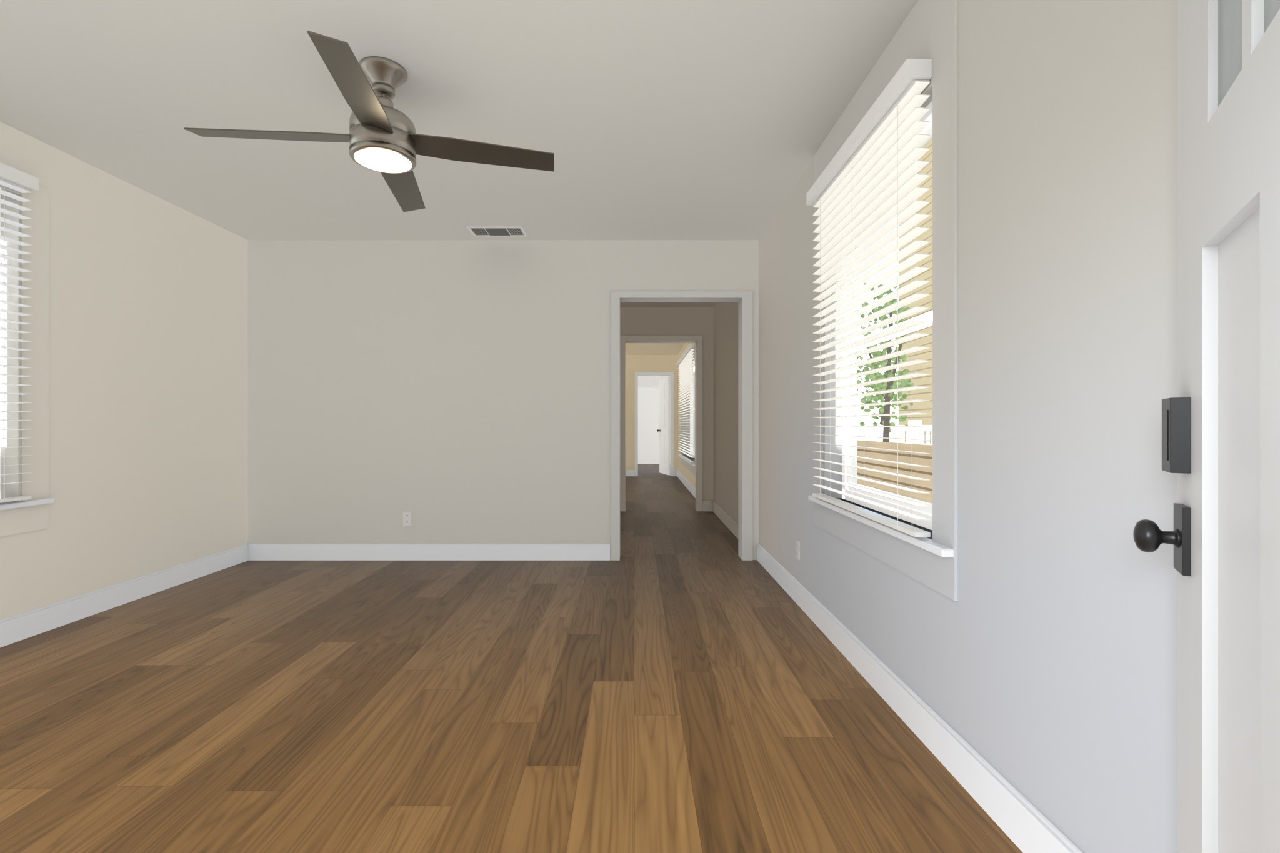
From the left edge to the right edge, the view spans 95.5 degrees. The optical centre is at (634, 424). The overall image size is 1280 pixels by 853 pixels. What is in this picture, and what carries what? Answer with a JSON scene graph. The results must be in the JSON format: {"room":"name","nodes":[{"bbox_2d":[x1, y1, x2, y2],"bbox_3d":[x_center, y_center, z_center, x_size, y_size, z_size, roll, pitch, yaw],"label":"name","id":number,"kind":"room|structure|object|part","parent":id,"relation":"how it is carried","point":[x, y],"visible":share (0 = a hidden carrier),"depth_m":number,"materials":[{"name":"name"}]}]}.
{"room":"living room","nodes":[
{"label":"living room","id":0,"kind":"room"},
{"bbox_2d":[0,121,248,619],"bbox_3d":[-3.347,-0.210,2.129,0.170,2.700,5.558,0,0,0],"label":"wall","id":1,"kind":"structure","parent":0,"point":[149,383],"depth_m":3.77,"materials":[{"name":"beige paint"}]},
{"bbox_2d":[0,188,0,498],"bbox_3d":[-3.389,-0.436,2.495,0.065,1.683,1.166,0,0,0],"label":"window unit","id":2,"kind":"structure","parent":1,"relation":"in","point":[0,361],"depth_m":3.08,"materials":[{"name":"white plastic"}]},
{"bbox_2d":[0,185,54,536],"bbox_3d":[-3.298,-0.368,2.495,0.168,1.883,1.470,0,0,0],"label":"window","id":3,"kind":"structure","parent":1,"relation":"in","point":[10,505],"depth_m":3.12,"materials":[{"name":"white paint"}]},
{"bbox_2d":[0,162,38,503],"bbox_3d":[-3.208,-0.459,2.495,0.087,1.703,1.186,0,0,0],"label":"window blinds","id":4,"kind":"object","parent":3,"relation":"attached to","point":[15,179],"visible":1,"depth_m":3.01,"materials":[{"name":"white plastic"}]},
{"bbox_2d":[0,543,249,647],"bbox_3d":[-3.255,1.071,2.229,0.016,0.137,5.358,0,0,0],"label":"baseboard","id":5,"kind":"structure","parent":1,"relation":"attached to","point":[14,629],"depth_m":3.60,"materials":[{"name":"white paint"}]},
{"bbox_2d":[0,0,918,239],"bbox_3d":[-1.105,-1.610,8.190,4.913,0.100,17.880,0,0,0],"label":"ceiling","id":6,"kind":"structure","parent":0,"point":[679,119],"depth_m":2.80,"materials":[{"name":"grey paint"}]},
{"bbox_2d":[183,30,554,212],"bbox_3d":[-1.103,-1.355,2.555,1.136,0.408,1.136,0,0,34],"label":"ceiling fan","id":7,"kind":"object","parent":6,"relation":"hanging from","point":[386,140],"visible":1,"depth_m":2.50,"materials":[{"name":"silver metal"}]},
{"bbox_2d":[466,226,527,236],"bbox_3d":[-1.100,-1.556,4.680,0.440,0.011,0.220,0,0,0],"label":"ceiling vent","id":8,"kind":"object","parent":6,"relation":"in","point":[497,231],"visible":0.98,"depth_m":4.67,"materials":[{"name":"grey metal"}]},
{"bbox_2d":[248,240,758,559],"bbox_3d":[-1.190,-0.210,4.983,4.483,2.700,0.150,0,0,0],"label":"wall","id":9,"kind":"structure","parent":0,"point":[450,391],"depth_m":4.91,"materials":[{"name":"grey paint"}]},
{"bbox_2d":[403,511,411,525],"bbox_3d":[-1.916,0.792,4.903,0.072,0.116,0.008,0,0,0],"label":"electrical outlet","id":10,"kind":"object","parent":9,"relation":"attached to","point":[407,518],"visible":1,"depth_m":4.90,"materials":[{"name":"grey plastic"}]},
{"bbox_2d":[250,543,610,560],"bbox_3d":[-1.717,1.071,4.900,3.029,0.137,0.016,0,0,0],"label":"baseboard","id":11,"kind":"structure","parent":9,"relation":"attached to","point":[258,552],"depth_m":4.89,"materials":[{"name":"white paint"}]},
{"bbox_2d":[611,291,752,560],"bbox_3d":[0.400,0.006,4.983,1.193,2.267,0.182,0,0,0],"label":"door frame","id":12,"kind":"structure","parent":9,"relation":"attached to","point":[744,299],"depth_m":4.89,"materials":[{"name":"grey paint"}]},
{"bbox_2d":[0,464,1022,852],"bbox_3d":[-1.105,1.190,8.190,4.913,0.100,17.880,0,0,0],"label":"floor","id":13,"kind":"structure","parent":0,"point":[680,676],"depth_m":2.25,"materials":[{"name":"brown wood"}]},
{"bbox_2d":[625,343,695,488],"bbox_3d":[0.425,-0.211,10.457,1.591,2.702,5.247,0,0,0],"label":"wall","id":14,"kind":"structure","parent":0,"point":[652,357],"depth_m":12.93,"materials":[{"name":"beige paint"}]},
{"bbox_2d":[635,371,673,476],"bbox_3d":[0.443,-0.020,12.997,0.867,2.320,0.166,0,0,0],"label":"door frame","id":15,"kind":"structure","parent":14,"relation":"attached to","point":[670,374],"depth_m":12.91,"materials":[{"name":"white paint"}]},
{"bbox_2d":[656,376,669,474],"bbox_3d":[0.669,0.027,13.445,0.266,2.210,0.707,0,0,0],"label":"hall door","id":16,"kind":"structure","parent":14,"relation":"in","point":[664,426],"depth_m":13.39,"materials":[{"name":"white paint"}]},
{"bbox_2d":[675,470,695,498],"bbox_3d":[0.942,1.073,10.392,0.045,0.135,5.077,0,0,0],"label":"baseboard","id":17,"kind":"structure","parent":14,"relation":"attached to","point":[689,486],"depth_m":10.57,"materials":[{"name":"white paint"}]},
{"bbox_2d":[678,455,694,466],"bbox_3d":[1.044,0.634,10.585,0.254,0.028,2.945,0,0,0],"label":"window sill","id":18,"kind":"structure","parent":14,"relation":"in","point":[692,464],"depth_m":10.39,"materials":[{"name":"white paint"}]},
{"bbox_2d":[680,343,695,474],"bbox_3d":[1.083,-0.246,10.585,0.256,2.068,2.950,0,0,0],"label":"window unit","id":19,"kind":"structure","parent":14,"relation":"in","point":[692,427],"depth_m":11.91,"materials":[{"name":"white plastic"}]},
{"bbox_2d":[676,344,694,463],"bbox_3d":[0.910,-0.336,10.585,0.087,1.888,2.766,0,0,0],"label":"window blinds","id":20,"kind":"object","parent":19,"relation":"attached to","point":[684,362],"visible":1,"depth_m":10.24,"materials":[{"name":"white plastic"}]},
{"bbox_2d":[638,371,694,464],"bbox_3d":[0.410,-0.210,16.890,3.180,2.700,0.120,0,0,0],"label":"wall","id":21,"kind":"structure","parent":0,"point":[648,381],"depth_m":16.82,"materials":[{"name":"white paint"}]},
{"bbox_2d":[638,388,659,463],"bbox_3d":[0.440,0.027,16.878,0.700,2.210,0.035,0,0,0],"label":"hall door","id":22,"kind":"structure","parent":21,"relation":"in","point":[648,425],"depth_m":16.86,"materials":[{"name":"white wood"}]},
{"bbox_2d":[620,307,713,501],"bbox_3d":[-0.625,-0.210,7.758,3.351,2.700,0.150,0,0,0],"label":"wall","id":23,"kind":"structure","parent":0,"point":[666,321],"depth_m":7.68,"materials":[{"name":"brown paint"}]},
{"bbox_2d":[620,335,702,511],"bbox_3d":[0.353,-0.020,7.758,1.086,2.320,0.182,0,0,0],"label":"door frame","id":24,"kind":"structure","parent":23,"relation":"attached to","point":[697,340],"depth_m":7.67,"materials":[{"name":"beige paint"}]},
{"bbox_2d":[620,302,738,524],"bbox_3d":[-0.624,-0.211,6.370,3.353,2.702,2.627,0,0,0],"label":"wall","id":25,"kind":"structure","parent":0,"point":[725,407],"depth_m":6.69,"materials":[{"name":"brown paint"}]},
{"bbox_2d":[710,501,738,538],"bbox_3d":[1.030,1.073,6.380,0.041,0.135,2.605,0,0,0],"label":"baseboard","id":26,"kind":"structure","parent":25,"relation":"attached to","point":[729,522],"depth_m":6.62,"materials":[{"name":"beige paint"}]},
{"bbox_2d":[758,0,1177,852],"bbox_3d":[1.136,-0.210,3.591,0.170,2.700,8.483,0,0,0],"label":"wall","id":27,"kind":"structure","parent":0,"point":[1035,664],"depth_m":1.47,"materials":[{"name":"paint"}]},
{"bbox_2d":[795,540,799,559],"bbox_3d":[1.046,0.802,3.730,0.008,0.116,0.072,0,0,0],"label":"electrical outlet","id":28,"kind":"object","parent":27,"relation":"attached to","point":[797,549],"visible":1,"depth_m":3.71,"materials":[{"name":"grey plastic"}]},
{"bbox_2d":[808,495,953,557],"bbox_3d":[1.087,0.419,2.625,0.168,0.028,1.462,0,0,0],"label":"window sill","id":29,"kind":"structure","parent":27,"relation":"in","point":[928,544],"depth_m":2.28,"materials":[{"name":"white paint"}]},
{"bbox_2d":[814,0,957,601],"bbox_3d":[1.126,-0.493,2.625,0.170,2.132,1.470,0,0,0],"label":"window unit","id":30,"kind":"structure","parent":27,"relation":"in","point":[926,512],"depth_m":2.11,"materials":[{"name":"white plastic"}]},
{"bbox_2d":[806,58,931,537],"bbox_3d":[0.997,-0.444,2.625,0.087,1.673,1.186,0,0,0],"label":"window blinds","id":31,"kind":"object","parent":30,"relation":"attached to","point":[864,191],"visible":1,"depth_m":2.41,"materials":[{"name":"white plastic"}]},
{"bbox_2d":[756,543,1082,852],"bbox_3d":[1.044,1.071,2.229,0.016,0.137,5.358,0,0,0],"label":"baseboard","id":32,"kind":"structure","parent":27,"relation":"attached to","point":[1020,820],"depth_m":1.96,"materials":[{"name":"white paint"}]},
{"bbox_2d":[1133,0,1279,852],"bbox_3d":[0.700,0.033,0.661,0.130,2.190,0.960,0,0,33],"label":"entry door","id":33,"kind":"structure","parent":27,"relation":"in","point":[1229,384],"depth_m":0.85,"materials":[{"name":"grey paint"}]},
{"bbox_3d":[0.921,0.103,1.008,0.086,0.298,0.082,0,0,0],"label":"entry door hardware","id":34,"kind":"part","parent":33,"relation":"part of","materials":[{"name":"black metal"}]},
{"label":"outside","id":35,"kind":"structure","parent":0,"visible":0},
{"bbox_3d":[-1.105,1.750,8.000,32.313,0.020,28.000,0,0,0],"label":"ground","id":36,"kind":"structure","parent":35,"visible":0},
{"bbox_2d":[856,282,914,442],"bbox_3d":[2.929,0.025,6.879,0.452,3.433,1.291,0,0,0],"label":"tree","id":37,"kind":"object","parent":36,"relation":"on","point":[876,397],"depth_m":6.71,"materials":[{"name":"green plant"}]},
{"bbox_2d":[856,440,932,503],"bbox_3d":[2.625,0.960,8.500,0.050,1.560,23.000,0,0,0],"label":"fence","id":38,"kind":"object","parent":36,"relation":"on","point":[875,465],"depth_m":5.72,"materials":[{"name":"brown wood"}]},
{"bbox_2d":[856,420,932,444],"bbox_3d":[3.620,0.840,7.500,0.120,1.800,11.120,0,0,0],"label":"railing","id":39,"kind":"object","parent":36,"relation":"on","point":[908,430],"depth_m":7.81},
{"bbox_2d":[898,136,932,444],"bbox_3d":[7.250,-1.810,5.700,5.500,7.100,8.400,0,0,0],"label":"house","id":40,"kind":"structure","parent":36,"relation":"on","point":[925,407],"depth_m":9.03,"materials":[{"name":"beige"}]}
]}

